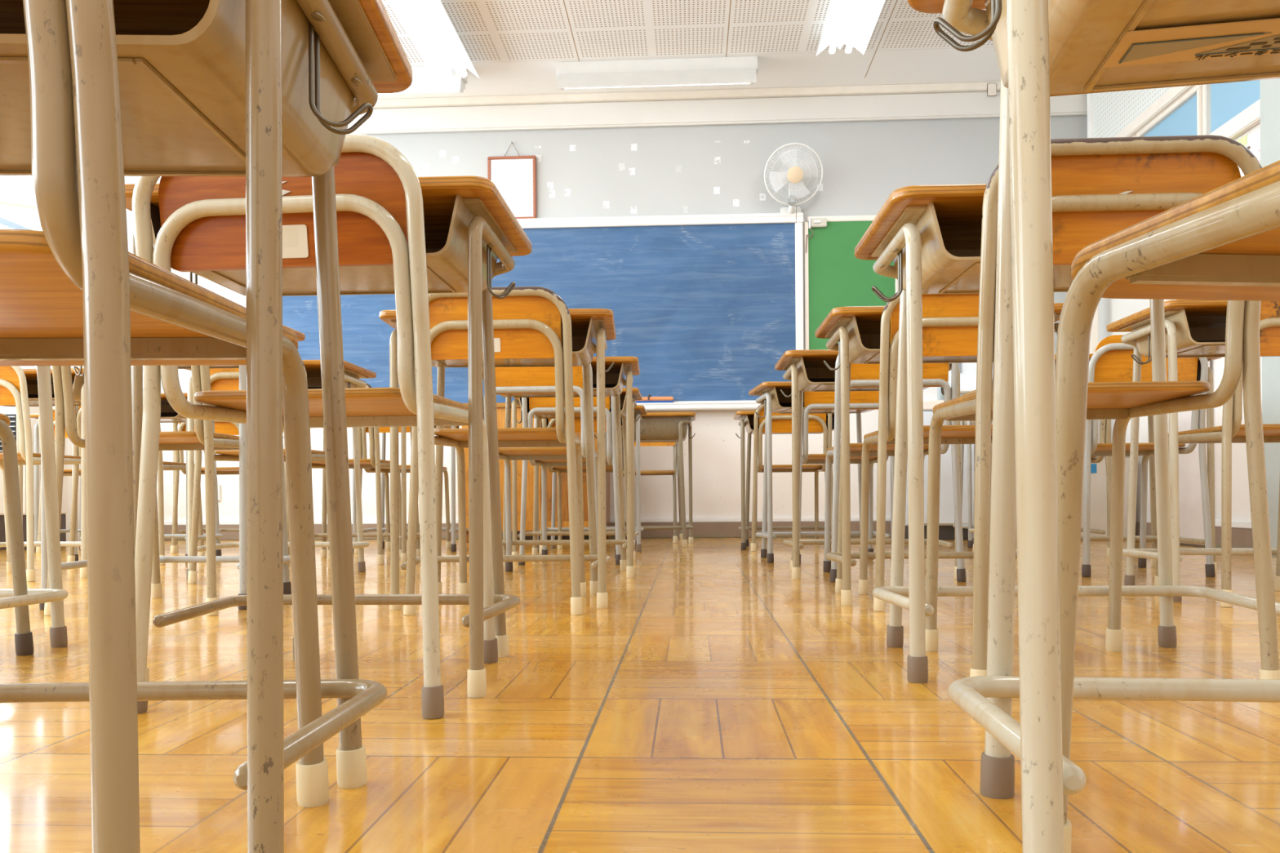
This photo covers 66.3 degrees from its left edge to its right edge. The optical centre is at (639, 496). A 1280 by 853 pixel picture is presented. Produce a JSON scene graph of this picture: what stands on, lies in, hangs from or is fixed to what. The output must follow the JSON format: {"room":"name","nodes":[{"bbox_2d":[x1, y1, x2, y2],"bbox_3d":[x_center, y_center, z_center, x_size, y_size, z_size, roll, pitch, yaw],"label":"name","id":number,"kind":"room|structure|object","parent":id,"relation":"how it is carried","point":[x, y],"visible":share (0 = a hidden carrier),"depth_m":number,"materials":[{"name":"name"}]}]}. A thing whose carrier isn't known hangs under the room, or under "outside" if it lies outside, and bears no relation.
{"room":"classroom","nodes":[
{"label":"classroom","id":0,"kind":"room"},
{"bbox_2d":[0,197,36,210],"bbox_3d":[-3.565,-1.726,5.856,0.044,0.129,0.687,0,0,25],"label":"rail","id":1,"kind":"object","parent":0,"point":[3,202],"visible":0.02,"depth_m":5.70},
{"bbox_2d":[33,195,84,542],"bbox_3d":[-4.123,-1.190,2.736,0.200,3.000,8.240,0,0,3],"label":"wall","id":2,"kind":"structure","parent":0,"point":[37,225],"depth_m":6.55,"materials":[{"name":"paint"}]},
{"bbox_2d":[124,115,1087,521],"bbox_3d":[-0.405,-1.216,6.769,7.210,3.000,0.200,0,0,3],"label":"wall","id":3,"kind":"structure","parent":0,"point":[704,169],"depth_m":6.62,"materials":[{"name":"paint"}]},
{"bbox_2d":[487,141,536,218],"bbox_3d":[-0.872,-2.150,6.677,0.330,0.535,0.032,0,0,3],"label":"picture frame","id":4,"kind":"object","parent":3,"relation":"attached to","point":[514,177],"visible":0.82,"depth_m":6.67,"materials":[{"name":"paper"}]},
{"bbox_2d":[164,516,890,524],"bbox_3d":[-0.401,0.166,6.659,6.810,0.027,0.022,0,0,3],"label":"trim","id":5,"kind":"structure","parent":3,"relation":"attached to","point":[887,518],"depth_m":6.61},
{"bbox_2d":[164,520,891,540],"bbox_3d":[-0.401,0.232,6.655,6.810,0.105,0.030,0,0,3],"label":"baseboard","id":6,"kind":"structure","parent":3,"relation":"attached to","point":[700,530],"depth_m":6.60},
{"bbox_2d":[282,212,803,411],"bbox_3d":[-0.758,-1.228,6.622,3.710,1.314,0.130,0,0,3],"label":"chalkboard","id":7,"kind":"object","parent":3,"relation":"attached to","point":[708,306],"visible":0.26,"depth_m":6.60,"materials":[{"name":"blue"}]},
{"bbox_2d":[635,394,673,403],"bbox_3d":[0.059,-0.648,6.559,0.330,0.070,0.075,0,0,3],"label":"eraser","id":8,"kind":"object","parent":7,"relation":"on","point":[648,399],"visible":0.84,"depth_m":6.53,"materials":[{"name":"blue fabric"}]},
{"bbox_2d":[636,401,760,411],"bbox_3d":[-0.753,-0.594,6.622,3.700,0.046,0.130,0,0,3],"label":"chalk tray","id":9,"kind":"object","parent":7,"relation":"on","point":[675,406],"depth_m":6.50,"materials":[{"name":"metal"}]},
{"bbox_2d":[373,81,1000,108],"bbox_3d":[-0.422,-2.691,6.632,6.810,0.050,0.075,0,0,3],"label":"trim","id":10,"kind":"structure","parent":3,"relation":"attached to","point":[980,86],"depth_m":6.56,"materials":[{"name":"paint"}]},
{"bbox_2d":[346,91,1087,134],"bbox_3d":[-0.421,-2.586,6.647,6.810,0.170,0.045,0,0,3],"label":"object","id":11,"kind":"structure","parent":3,"relation":"attached to","point":[954,104],"depth_m":6.59,"materials":[{"name":"paint"}]},
{"bbox_2d":[764,142,822,222],"bbox_3d":[1.009,-1.995,6.461,0.389,0.599,0.270,0,0,3],"label":"wall fan","id":12,"kind":"object","parent":3,"relation":"attached to","point":[793,175],"visible":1,"depth_m":6.41,"materials":[{"name":"white plastic"}]},
{"bbox_2d":[804,214,897,350],"bbox_3d":[1.419,-1.250,6.562,0.625,1.262,0.026,0,0,3],"label":"notice board","id":13,"kind":"object","parent":3,"relation":"attached to","point":[834,277],"visible":0.28,"depth_m":6.56,"materials":[{"name":"green fabric"}]},
{"bbox_2d":[0,537,1279,852],"bbox_3d":[-0.604,0.346,2.705,7.410,0.120,8.540,0,0,3],"label":"floor","id":14,"kind":"structure","parent":0,"point":[720,700],"depth_m":1.18,"materials":[{"name":"wood"}]},
{"bbox_2d":[0,413,34,656],"bbox_3d":[-1.306,-0.090,1.583,0.434,0.761,0.460,0,0,3],"label":"chair","id":15,"kind":"object","parent":14,"relation":"on","point":[24,642],"visible":1,"depth_m":1.76,"materials":[{"name":"beige paint"}]},
{"bbox_2d":[0,405,67,549],"bbox_3d":[-3.681,-0.123,5.820,0.330,0.860,0.396,0,0,3],"label":"heater","id":16,"kind":"object","parent":14,"relation":"on","point":[11,411],"visible":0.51,"depth_m":5.66,"materials":[{"name":"metal"}]},
{"bbox_2d":[0,413,16,452],"bbox_3d":[-3.702,-0.363,5.636,0.230,0.220,0.007,0,0,3],"label":"grille","id":17,"kind":"object","parent":16,"relation":"attached to","point":[12,417],"depth_m":5.63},
{"bbox_2d":[0,365,68,648],"bbox_3d":[-1.369,-0.076,1.715,0.620,0.735,0.394,0,0,3],"label":"school desk","id":18,"kind":"object","parent":14,"relation":"on","point":[55,595],"visible":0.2,"depth_m":1.87,"materials":[{"name":"metal"}]},
{"bbox_2d":[0,365,80,582],"bbox_3d":[-2.317,-0.094,3.623,0.434,0.783,0.460,0,0,3],"label":"chair","id":19,"kind":"object","parent":14,"relation":"on","point":[13,383],"visible":0.75,"depth_m":3.42,"materials":[{"name":"beige paint"}]},
{"bbox_2d":[0,368,87,577],"bbox_3d":[-2.280,-0.083,3.745,0.590,0.760,0.394,0,0,3],"label":"school desk","id":20,"kind":"object","parent":14,"relation":"on","point":[77,381],"visible":0.12,"depth_m":3.57,"materials":[{"name":"metal"}]},
{"bbox_2d":[2,373,84,406],"bbox_3d":[-2.283,-0.398,3.734,0.540,0.092,0.318,0,0,3],"label":"tray","id":21,"kind":"object","parent":20,"relation":"on","point":[77,381],"depth_m":3.65,"materials":[{"name":"paint"}]},
{"bbox_2d":[35,406,80,553],"bbox_3d":[-3.005,-0.089,5.431,0.434,0.783,0.460,0,0,3],"label":"chair","id":22,"kind":"object","parent":14,"relation":"on","point":[66,472],"visible":0.02,"depth_m":5.24,"materials":[{"name":"beige paint"}]},
{"bbox_2d":[30,413,159,552],"bbox_3d":[-3.040,-0.075,5.516,0.590,0.755,0.394,0,0,3],"label":"school desk","id":23,"kind":"object","parent":14,"relation":"on","point":[32,415],"visible":0.04,"depth_m":5.37,"materials":[{"name":"metal"}]},
{"bbox_2d":[67,405,204,564],"bbox_3d":[-2.264,-0.094,4.452,0.434,0.783,0.460,0,0,3],"label":"chair","id":24,"kind":"object","parent":14,"relation":"on","point":[162,465],"visible":0.28,"depth_m":4.26,"materials":[{"name":"beige paint"}]},
{"bbox_2d":[44,364,239,615],"bbox_3d":[-1.236,-0.101,2.596,0.434,0.783,0.460,0,0,3],"label":"chair","id":25,"kind":"object","parent":14,"relation":"on","point":[203,438],"visible":0.27,"depth_m":2.41,"materials":[{"name":"beige paint"}]},
{"bbox_2d":[71,392,222,561],"bbox_3d":[-2.269,-0.080,4.545,0.590,0.755,0.394,0,0,3],"label":"school desk","id":26,"kind":"object","parent":14,"relation":"on","point":[168,415],"visible":0.14,"depth_m":4.61,"materials":[{"name":"metal"}]},
{"bbox_2d":[78,398,187,422],"bbox_3d":[-2.272,-0.393,4.534,0.540,0.091,0.318,0,0,3],"label":"tray","id":27,"kind":"object","parent":26,"relation":"on","point":[168,415],"depth_m":4.61,"materials":[{"name":"paint"}]},
{"bbox_2d":[0,0,328,852],"bbox_3d":[-0.469,-0.088,0.687,0.434,0.746,0.460,0,0,-1],"label":"chair","id":28,"kind":"object","parent":14,"relation":"on","point":[73,292],"visible":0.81,"depth_m":0.50,"materials":[{"name":"beige paint"}]},
{"bbox_2d":[39,324,305,609],"bbox_3d":[-1.269,-0.090,2.681,0.590,0.760,0.394,0,0,3],"label":"school desk","id":29,"kind":"object","parent":14,"relation":"on","point":[242,558],"visible":0.19,"depth_m":2.53,"materials":[{"name":"metal"}]},
{"bbox_2d":[177,364,239,368],"bbox_3d":[-1.272,-0.405,2.670,0.540,0.092,0.318,0,0,3],"label":"tray","id":30,"kind":"object","parent":29,"relation":"on","point":[181,366],"depth_m":2.73,"materials":[{"name":"paint"}]},
{"bbox_2d":[170,421,239,553],"bbox_3d":[-2.230,-0.094,5.311,0.434,0.783,0.460,0,0,3],"label":"chair","id":31,"kind":"object","parent":14,"relation":"on","point":[225,428],"visible":0.2,"depth_m":5.12,"materials":[{"name":"beige paint"}]},
{"bbox_2d":[0,0,412,852],"bbox_3d":[-0.506,-0.065,0.772,0.590,0.700,0.394,0,0,-2],"label":"school desk","id":32,"kind":"object","parent":14,"relation":"on","point":[264,92],"visible":0.99,"depth_m":0.73,"materials":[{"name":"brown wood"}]},
{"bbox_2d":[0,0,396,177],"bbox_3d":[-0.508,-0.338,0.761,0.567,0.120,0.318,0,0,-2],"label":"tray","id":33,"kind":"object","parent":32,"relation":"on","point":[184,65],"depth_m":0.76,"materials":[{"name":"paint"}]},
{"bbox_2d":[173,422,284,552],"bbox_3d":[-2.225,-0.080,5.404,0.590,0.755,0.394,0,0,3],"label":"school desk","id":34,"kind":"object","parent":14,"relation":"on","point":[183,531],"visible":0.02,"depth_m":5.26,"materials":[{"name":"metal"}]},
{"bbox_2d":[187,360,324,583],"bbox_3d":[-1.293,-0.101,3.480,0.434,0.783,0.460,0,0,3],"label":"chair","id":35,"kind":"object","parent":14,"relation":"on","point":[221,379],"visible":0.15,"depth_m":3.29,"materials":[{"name":"beige paint"}]},
{"bbox_2d":[185,360,376,580],"bbox_3d":[-1.303,-0.089,3.574,0.590,0.760,0.394,0,0,3],"label":"school desk","id":36,"kind":"object","parent":14,"relation":"on","point":[353,372],"visible":0.29,"depth_m":3.62,"materials":[{"name":"metal"}]},
{"bbox_2d":[188,368,368,388],"bbox_3d":[-1.306,-0.405,3.563,0.540,0.092,0.318,0,0,3],"label":"tray","id":37,"kind":"object","parent":36,"relation":"on","point":[352,376],"depth_m":3.61,"materials":[{"name":"paint"}]},
{"bbox_2d":[132,133,497,719],"bbox_3d":[-0.449,-0.088,1.479,0.434,0.746,0.460,0,0,6],"label":"chair","id":38,"kind":"object","parent":14,"relation":"on","point":[379,197],"visible":0.7,"depth_m":1.28,"materials":[{"name":"beige paint"}]},
{"bbox_2d":[124,175,532,697],"bbox_3d":[-0.471,-0.079,1.563,0.555,0.728,0.394,0,0,3],"label":"school desk","id":39,"kind":"object","parent":14,"relation":"on","point":[469,225],"visible":0.48,"depth_m":1.47,"materials":[{"name":"metal"}]},
{"bbox_2d":[150,194,516,296],"bbox_3d":[-0.474,-0.381,1.552,0.508,0.088,0.318,0,0,3],"label":"tray","id":40,"kind":"object","parent":39,"relation":"on","point":[462,232],"depth_m":1.50,"materials":[{"name":"paint"}]},
{"bbox_2d":[286,382,401,564],"bbox_3d":[-1.297,-0.101,4.372,0.434,0.783,0.460,0,0,3],"label":"chair","id":41,"kind":"object","parent":14,"relation":"on","point":[375,461],"visible":0.27,"depth_m":4.17,"materials":[{"name":"beige paint"}]},
{"bbox_2d":[284,426,420,562],"bbox_3d":[-1.292,-0.089,4.475,0.590,0.760,0.394,0,0,3],"label":"school desk","id":42,"kind":"object","parent":14,"relation":"on","point":[323,535],"visible":0.06,"depth_m":4.32,"materials":[{"name":"metal"}]},
{"bbox_2d":[354,426,451,553],"bbox_3d":[-1.235,-0.101,5.190,0.434,0.783,0.460,0,0,3],"label":"chair","id":43,"kind":"object","parent":14,"relation":"on","point":[362,430],"visible":0.31,"depth_m":5.35,"materials":[{"name":"beige paint"}]},
{"bbox_2d":[352,426,468,552],"bbox_3d":[-1.229,-0.087,5.293,0.590,0.755,0.394,0,0,3],"label":"school desk","id":44,"kind":"object","parent":14,"relation":"on","point":[453,530],"visible":0.14,"depth_m":5.14,"materials":[{"name":"metal"}]},
{"bbox_2d":[403,286,586,615],"bbox_3d":[-0.346,-0.108,2.555,0.434,0.783,0.460,0,0,3],"label":"chair","id":45,"kind":"object","parent":14,"relation":"on","point":[526,322],"visible":0.66,"depth_m":2.36,"materials":[{"name":"beige paint"}]},
{"bbox_2d":[379,308,616,609],"bbox_3d":[-0.360,-0.092,2.639,0.590,0.752,0.394,0,0,0],"label":"school desk","id":46,"kind":"object","parent":14,"relation":"on","point":[591,328],"visible":0.53,"depth_m":2.52,"materials":[{"name":"metal"}]},
{"bbox_2d":[391,317,607,367],"bbox_3d":[-0.362,-0.404,2.628,0.540,0.091,0.318,0,0,0],"label":"tray","id":47,"kind":"object","parent":46,"relation":"on","point":[589,335],"depth_m":2.60,"materials":[{"name":"paint"}]},
{"bbox_2d":[462,402,610,542],"bbox_3d":[-0.660,-0.151,6.337,0.940,0.875,0.440,0,0,3],"label":"lectern","id":48,"kind":"object","parent":14,"relation":"on","point":[500,406],"visible":0.05,"depth_m":6.14,"materials":[{"name":"brown wood"}]},
{"bbox_2d":[482,363,597,572],"bbox_3d":[-0.341,-0.121,3.486,0.434,0.811,0.460,0,0,3],"label":"chair","id":49,"kind":"object","parent":14,"relation":"on","point":[536,380],"visible":0.24,"depth_m":3.29,"materials":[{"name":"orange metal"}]},
{"bbox_2d":[482,356,639,577],"bbox_3d":[-0.295,-0.098,3.567,0.590,0.764,0.394,0,0,1],"label":"school desk","id":50,"kind":"object","parent":14,"relation":"on","point":[615,380],"visible":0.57,"depth_m":3.61,"materials":[{"name":"metal"}]},
{"bbox_2d":[499,363,633,397],"bbox_3d":[-0.297,-0.415,3.556,0.540,0.092,0.318,0,0,1],"label":"tray","id":51,"kind":"object","parent":50,"relation":"on","point":[615,380],"depth_m":3.56,"materials":[{"name":"paint"}]},
{"bbox_2d":[518,396,620,564],"bbox_3d":[-0.281,-0.122,4.259,0.434,0.811,0.460,0,0,3],"label":"chair","id":52,"kind":"object","parent":14,"relation":"on","point":[536,405],"visible":0.52,"depth_m":4.06,"materials":[{"name":"beige metal"}]},
{"bbox_2d":[538,417,613,553],"bbox_3d":[-0.279,-0.101,5.080,0.434,0.768,0.460,0,0,3],"label":"chair","id":53,"kind":"object","parent":14,"relation":"on","point":[552,422],"visible":0.25,"depth_m":4.96,"materials":[{"name":"beige paint"}]},
{"bbox_2d":[511,387,642,560],"bbox_3d":[-0.289,-0.097,4.503,0.590,0.760,0.394,0,0,3],"label":"school desk","id":54,"kind":"object","parent":14,"relation":"on","point":[517,401],"visible":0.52,"depth_m":4.49,"materials":[{"name":"metal"}]},
{"bbox_2d":[517,392,636,418],"bbox_3d":[-0.291,-0.412,4.492,0.540,0.092,0.318,0,0,3],"label":"tray","id":55,"kind":"object","parent":54,"relation":"on","point":[623,396],"depth_m":4.46,"materials":[{"name":"paint"}]},
{"bbox_2d":[533,404,647,551],"bbox_3d":[-0.262,-0.089,5.172,0.590,0.745,0.394,0,0,3],"label":"school desk","id":56,"kind":"object","parent":14,"relation":"on","point":[640,410],"visible":0.32,"depth_m":5.02,"materials":[{"name":"metal"}]},
{"bbox_2d":[541,409,642,430],"bbox_3d":[-0.265,-0.398,5.161,0.540,0.090,0.318,0,0,3],"label":"tray","id":57,"kind":"object","parent":56,"relation":"on","point":[637,412],"depth_m":5.09,"materials":[{"name":"paint"}]},
{"bbox_2d":[594,412,696,546],"bbox_3d":[0.029,-0.093,5.644,0.590,0.749,0.394,0,0,3],"label":"school desk","id":58,"kind":"object","parent":14,"relation":"on","point":[660,427],"visible":0.54,"depth_m":5.51,"materials":[{"name":"metal"}]},
{"bbox_2d":[611,416,693,442],"bbox_3d":[0.027,-0.385,5.655,0.567,0.129,0.318,0,0,3],"label":"tray","id":59,"kind":"object","parent":58,"relation":"on","point":[658,428],"depth_m":5.52,"materials":[{"name":"beige paint"}]},
{"bbox_2d":[622,441,682,542],"bbox_3d":[0.053,-0.103,6.126,0.434,0.768,0.460,0,0,3],"label":"chair","id":60,"kind":"object","parent":14,"relation":"on","point":[676,445],"visible":0.4,"depth_m":6.29,"materials":[{"name":"beige paint"}]},
{"bbox_2d":[751,404,832,551],"bbox_3d":[0.785,-0.104,5.155,0.434,0.761,0.460,0,0,3],"label":"chair","id":61,"kind":"object","parent":14,"relation":"on","point":[780,423],"visible":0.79,"depth_m":4.96,"materials":[{"name":"beige paint"}]},
{"bbox_2d":[733,410,850,550],"bbox_3d":[0.806,-0.084,5.237,0.590,0.720,0.394,0,0,3],"label":"school desk","id":62,"kind":"object","parent":14,"relation":"on","point":[746,418],"visible":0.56,"depth_m":5.25,"materials":[{"name":"metal"}]},
{"bbox_2d":[737,414,834,434],"bbox_3d":[0.803,-0.383,5.226,0.540,0.087,0.318,0,0,3],"label":"tray","id":63,"kind":"object","parent":62,"relation":"on","point":[747,421],"depth_m":5.25,"materials":[{"name":"paint"}]},
{"bbox_2d":[748,382,893,563],"bbox_3d":[0.795,-0.101,4.267,0.590,0.754,0.394,0,0,-3],"label":"school desk","id":64,"kind":"object","parent":14,"relation":"on","point":[774,401],"visible":0.56,"depth_m":4.23,"materials":[{"name":"metal"}]},
{"bbox_2d":[755,386,873,413],"bbox_3d":[0.794,-0.414,4.256,0.540,0.091,0.318,0,0,-3],"label":"tray","id":65,"kind":"object","parent":64,"relation":"on","point":[774,401],"depth_m":4.23,"materials":[{"name":"paint"}]},
{"bbox_2d":[799,391,894,564],"bbox_3d":[0.851,-0.130,4.181,0.434,0.811,0.460,0,0,3],"label":"chair","id":66,"kind":"object","parent":14,"relation":"on","point":[859,400],"visible":0.36,"depth_m":3.99,"materials":[{"name":"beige metal"}]},
{"bbox_2d":[774,349,961,579],"bbox_3d":[0.798,-0.107,3.445,0.608,0.766,0.394,0,0,2],"label":"school desk","id":67,"kind":"object","parent":14,"relation":"on","point":[806,371],"visible":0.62,"depth_m":3.31,"materials":[{"name":"metal"}]},
{"bbox_2d":[782,356,950,391],"bbox_3d":[0.795,-0.425,3.434,0.556,0.093,0.318,0,0,2],"label":"tray","id":68,"kind":"object","parent":67,"relation":"on","point":[811,374],"depth_m":3.43,"materials":[{"name":"paint"}]},
{"bbox_2d":[822,355,966,582],"bbox_3d":[0.839,-0.130,3.360,0.434,0.811,0.460,0,0,3],"label":"chair","id":69,"kind":"object","parent":14,"relation":"on","point":[862,375],"visible":0.42,"depth_m":3.17,"materials":[{"name":"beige metal"}]},
{"bbox_2d":[858,292,993,611],"bbox_3d":[0.789,-0.116,2.562,0.434,0.783,0.460,0,0,3],"label":"chair","id":70,"kind":"object","parent":14,"relation":"on","point":[949,321],"visible":0.4,"depth_m":2.37,"materials":[{"name":"beige paint"}]},
{"bbox_2d":[814,302,1063,605],"bbox_3d":[0.805,-0.102,2.644,0.614,0.756,0.394,0,0,3],"label":"school desk","id":71,"kind":"object","parent":14,"relation":"on","point":[856,330],"visible":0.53,"depth_m":2.52,"materials":[{"name":"metal"}]},
{"bbox_2d":[824,312,1060,364],"bbox_3d":[0.802,-0.416,2.633,0.562,0.092,0.318,0,0,3],"label":"tray","id":72,"kind":"object","parent":71,"relation":"on","point":[857,335],"depth_m":2.61,"materials":[{"name":"paint"}]},
{"bbox_2d":[904,400,975,540],"bbox_3d":[2.062,-0.163,6.203,0.860,0.860,0.427,0,0,3],"label":"base cabinet","id":73,"kind":"object","parent":14,"relation":"on","point":[946,530],"visible":0.04,"depth_m":6.01,"materials":[{"name":"white paint"}]},
{"bbox_2d":[937,362,993,399],"bbox_3d":[2.155,-0.744,6.143,0.490,0.300,0.472,0,0,3],"label":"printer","id":74,"kind":"object","parent":73,"relation":"on","point":[967,370],"visible":0.18,"depth_m":6.03,"materials":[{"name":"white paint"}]},
{"bbox_2d":[952,421,975,548],"bbox_3d":[1.994,-0.113,5.266,0.590,0.760,0.394,0,0,3],"label":"school desk","id":75,"kind":"object","parent":14,"relation":"on","point":[970,542],"visible":0.06,"depth_m":5.12,"materials":[{"name":"metal"}]},
{"bbox_2d":[961,389,1111,556],"bbox_3d":[1.836,-0.111,4.533,0.590,0.760,0.394,0,0,3],"label":"school desk","id":76,"kind":"object","parent":14,"relation":"on","point":[971,530],"visible":0.07,"depth_m":4.38,"materials":[{"name":"metal"}]},
{"bbox_2d":[1016,419,1111,551],"bbox_3d":[1.851,-0.123,4.439,0.434,0.783,0.460,0,0,3],"label":"chair","id":77,"kind":"object","parent":14,"relation":"on","point":[1105,424],"visible":0.19,"depth_m":4.24,"materials":[{"name":"beige paint"}]},
{"bbox_2d":[854,183,1279,683],"bbox_3d":[0.706,-0.092,1.620,0.637,0.737,0.394,0,0,3],"label":"school desk","id":78,"kind":"object","parent":14,"relation":"on","point":[931,234],"visible":0.53,"depth_m":1.60,"materials":[{"name":"metal"}]},
{"bbox_2d":[871,201,1071,293],"bbox_3d":[0.703,-0.398,1.609,0.583,0.089,0.318,0,0,3],"label":"tray","id":79,"kind":"object","parent":78,"relation":"on","point":[940,241],"depth_m":1.56,"materials":[{"name":"paint"}]},
{"bbox_2d":[906,0,1279,852],"bbox_3d":[0.538,-0.102,0.697,0.644,0.771,0.394,-1,0,9],"label":"school desk","id":80,"kind":"object","parent":14,"relation":"on","point":[1044,49],"visible":1,"depth_m":0.68,"materials":[{"name":"metal"}]},
{"bbox_2d":[983,0,1279,96],"bbox_3d":[0.534,-0.399,0.686,0.583,0.135,0.318,0,0,9],"label":"tray","id":81,"kind":"object","parent":80,"relation":"on","point":[1095,46],"depth_m":0.72,"materials":[{"name":"wood"}]},
{"bbox_2d":[1089,306,1099,443],"bbox_3d":[2.863,-0.739,6.185,0.050,2.000,0.050,0,0,3],"label":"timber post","id":82,"kind":"object","parent":14,"relation":"on","point":[1094,340],"visible":0.02,"depth_m":6.16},
{"bbox_2d":[924,134,1279,679],"bbox_3d":[0.670,-0.103,1.538,0.417,0.761,0.460,0,0,3],"label":"chair","id":83,"kind":"object","parent":14,"relation":"on","point":[1101,188],"visible":0.63,"depth_m":1.34,"materials":[{"name":"beige paint"}]},
{"bbox_2d":[1080,455,1129,536],"bbox_3d":[2.707,-0.010,5.888,0.410,0.545,0.310,0,0,3],"label":"door","id":84,"kind":"structure","parent":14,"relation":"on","point":[1098,470],"depth_m":5.75,"materials":[{"name":"wood"}]},
{"bbox_2d":[1054,353,1222,573],"bbox_3d":[1.731,-0.113,3.578,0.590,0.765,0.394,0,0,3],"label":"school desk","id":85,"kind":"object","parent":14,"relation":"on","point":[1210,411],"visible":0.07,"depth_m":3.44,"materials":[{"name":"metal"}]},
{"bbox_2d":[1054,359,1211,381],"bbox_3d":[1.728,-0.430,3.566,0.540,0.093,0.318,0,0,3],"label":"tray","id":86,"kind":"object","parent":85,"relation":"on","point":[1198,373],"depth_m":3.41,"materials":[{"name":"paint"}]},
{"bbox_2d":[1081,334,1215,577],"bbox_3d":[1.711,-0.136,3.485,0.434,0.811,0.460,0,0,3],"label":"chair","id":87,"kind":"object","parent":14,"relation":"on","point":[1112,361],"visible":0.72,"depth_m":3.29,"materials":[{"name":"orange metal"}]},
{"bbox_2d":[1055,160,1279,852],"bbox_3d":[0.489,-0.113,0.526,0.434,0.783,0.460,0,0,-6],"label":"chair","id":88,"kind":"object","parent":14,"relation":"on","point":[1223,242],"visible":0.91,"depth_m":0.65,"materials":[{"name":"beige paint"}]},
{"bbox_2d":[1106,299,1279,602],"bbox_3d":[1.652,-0.118,2.680,0.590,0.775,0.394,0,0,3],"label":"school desk","id":89,"kind":"object","parent":14,"relation":"on","point":[1194,328],"visible":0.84,"depth_m":2.68,"materials":[{"name":"metal"}]},
{"bbox_2d":[1118,308,1279,357],"bbox_3d":[1.649,-0.439,2.669,0.540,0.094,0.318,0,0,3],"label":"tray","id":90,"kind":"object","parent":89,"relation":"on","point":[1188,332],"depth_m":2.67,"materials":[{"name":"paint"}]},
{"bbox_2d":[1154,301,1279,607],"bbox_3d":[1.650,-0.121,2.597,0.434,0.783,0.460,0,0,3],"label":"chair","id":91,"kind":"object","parent":14,"relation":"on","point":[1231,431],"visible":0.55,"depth_m":2.41,"materials":[{"name":"beige paint"}]},
{"bbox_2d":[377,0,1000,98],"bbox_3d":[-0.626,-2.764,2.705,7.410,0.100,8.540,0,0,3],"label":"ceiling","id":92,"kind":"structure","parent":0,"point":[514,47],"depth_m":5.87,"materials":[{"name":"tile"}]},
{"bbox_2d":[377,66,467,93],"bbox_3d":[-1.726,-2.611,6.199,1.250,0.190,0.165,0,0,3],"label":"light","id":93,"kind":"object","parent":92,"relation":"attached to","point":[423,82],"visible":0.36,"depth_m":6.13,"materials":[{"name":"white paint"}]},
{"bbox_2d":[386,0,479,79],"bbox_3d":[-1.201,-2.651,4.837,0.280,0.118,2.500,0,0,3],"label":"ceiling light","id":94,"kind":"object","parent":92,"relation":"attached to","point":[427,24],"visible":1,"depth_m":5.58,"materials":[{"name":"white"}]},
{"bbox_2d":[555,55,758,89],"bbox_3d":[0.104,-2.624,6.104,1.255,0.190,0.165,0,0,3],"label":"light","id":95,"kind":"object","parent":92,"relation":"attached to","point":[731,69],"visible":1,"depth_m":6.06,"materials":[{"name":"white paint"}]},
{"bbox_2d":[816,0,884,55],"bbox_3d":[1.118,-2.667,4.562,0.280,0.118,2.470,0,0,3],"label":"ceiling light","id":96,"kind":"object","parent":92,"relation":"attached to","point":[851,23],"visible":1,"depth_m":5.48,"materials":[{"name":"white"}]},
{"bbox_2d":[1097,122,1262,522],"bbox_3d":[2.853,-1.238,2.376,0.150,3.000,8.240,0,0,3],"label":"wall","id":97,"kind":"structure","parent":0,"point":[1110,310],"depth_m":4.95,"materials":[{"name":"paint"}]},
{"bbox_2d":[1087,93,1093,137],"bbox_3d":[2.953,-2.264,6.398,0.050,0.850,0.035,0,0,3],"label":"trim","id":98,"kind":"structure","parent":97,"relation":"attached to","point":[1090,95],"depth_m":6.38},
{"bbox_2d":[1093,86,1173,137],"bbox_3d":[2.917,-2.439,5.436,0.020,0.460,1.960,0,0,3],"label":"wall","id":99,"kind":"structure","parent":97,"relation":"attached to","point":[1113,111],"depth_m":6.01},
{"bbox_2d":[1114,84,1195,137],"bbox_3d":[2.895,-2.169,5.362,0.060,0.070,2.110,0,0,3],"label":"trim","id":100,"kind":"structure","parent":97,"relation":"attached to","point":[1175,93],"depth_m":5.48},
{"bbox_2d":[1136,84,1203,137],"bbox_3d":[2.929,-1.969,5.395,0.060,0.340,0.720,0,0,3],"label":"window","id":101,"kind":"structure","parent":97,"relation":"in","point":[1184,117],"depth_m":5.27,"materials":[{"name":"blue"}]},
{"bbox_2d":[1164,299,1209,545],"bbox_3d":[2.897,-0.425,5.237,0.032,1.348,0.520,0,0,3],"label":"door","id":102,"kind":"structure","parent":97,"relation":"in","point":[1190,504],"depth_m":5.15,"materials":[{"name":"metal"}]},
{"bbox_2d":[1135,521,1253,548],"bbox_3d":[2.772,0.207,2.365,0.030,0.110,8.210,0,0,3],"label":"baseboard","id":103,"kind":"structure","parent":97,"relation":"attached to","point":[1241,537],"depth_m":4.75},
{"bbox_2d":[1202,80,1259,135],"bbox_3d":[2.892,-1.969,4.686,0.060,0.340,0.660,0,0,3],"label":"window","id":104,"kind":"structure","parent":97,"relation":"in","point":[1224,104],"depth_m":4.84,"materials":[{"name":"blue"}]},
{"bbox_2d":[1214,104,1260,139],"bbox_3d":[2.908,-1.771,5.361,0.040,0.065,2.110,0,0,3],"label":"trim","id":105,"kind":"structure","parent":97,"relation":"attached to","point":[1251,118],"depth_m":4.64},
{"bbox_2d":[1259,78,1279,556],"bbox_3d":[2.812,-1.238,4.200,0.120,3.000,0.320,0,0,3],"label":"pillar","id":106,"kind":"structure","parent":97,"relation":"attached to","point":[1269,89],"depth_m":4.28,"materials":[{"name":"paint"}]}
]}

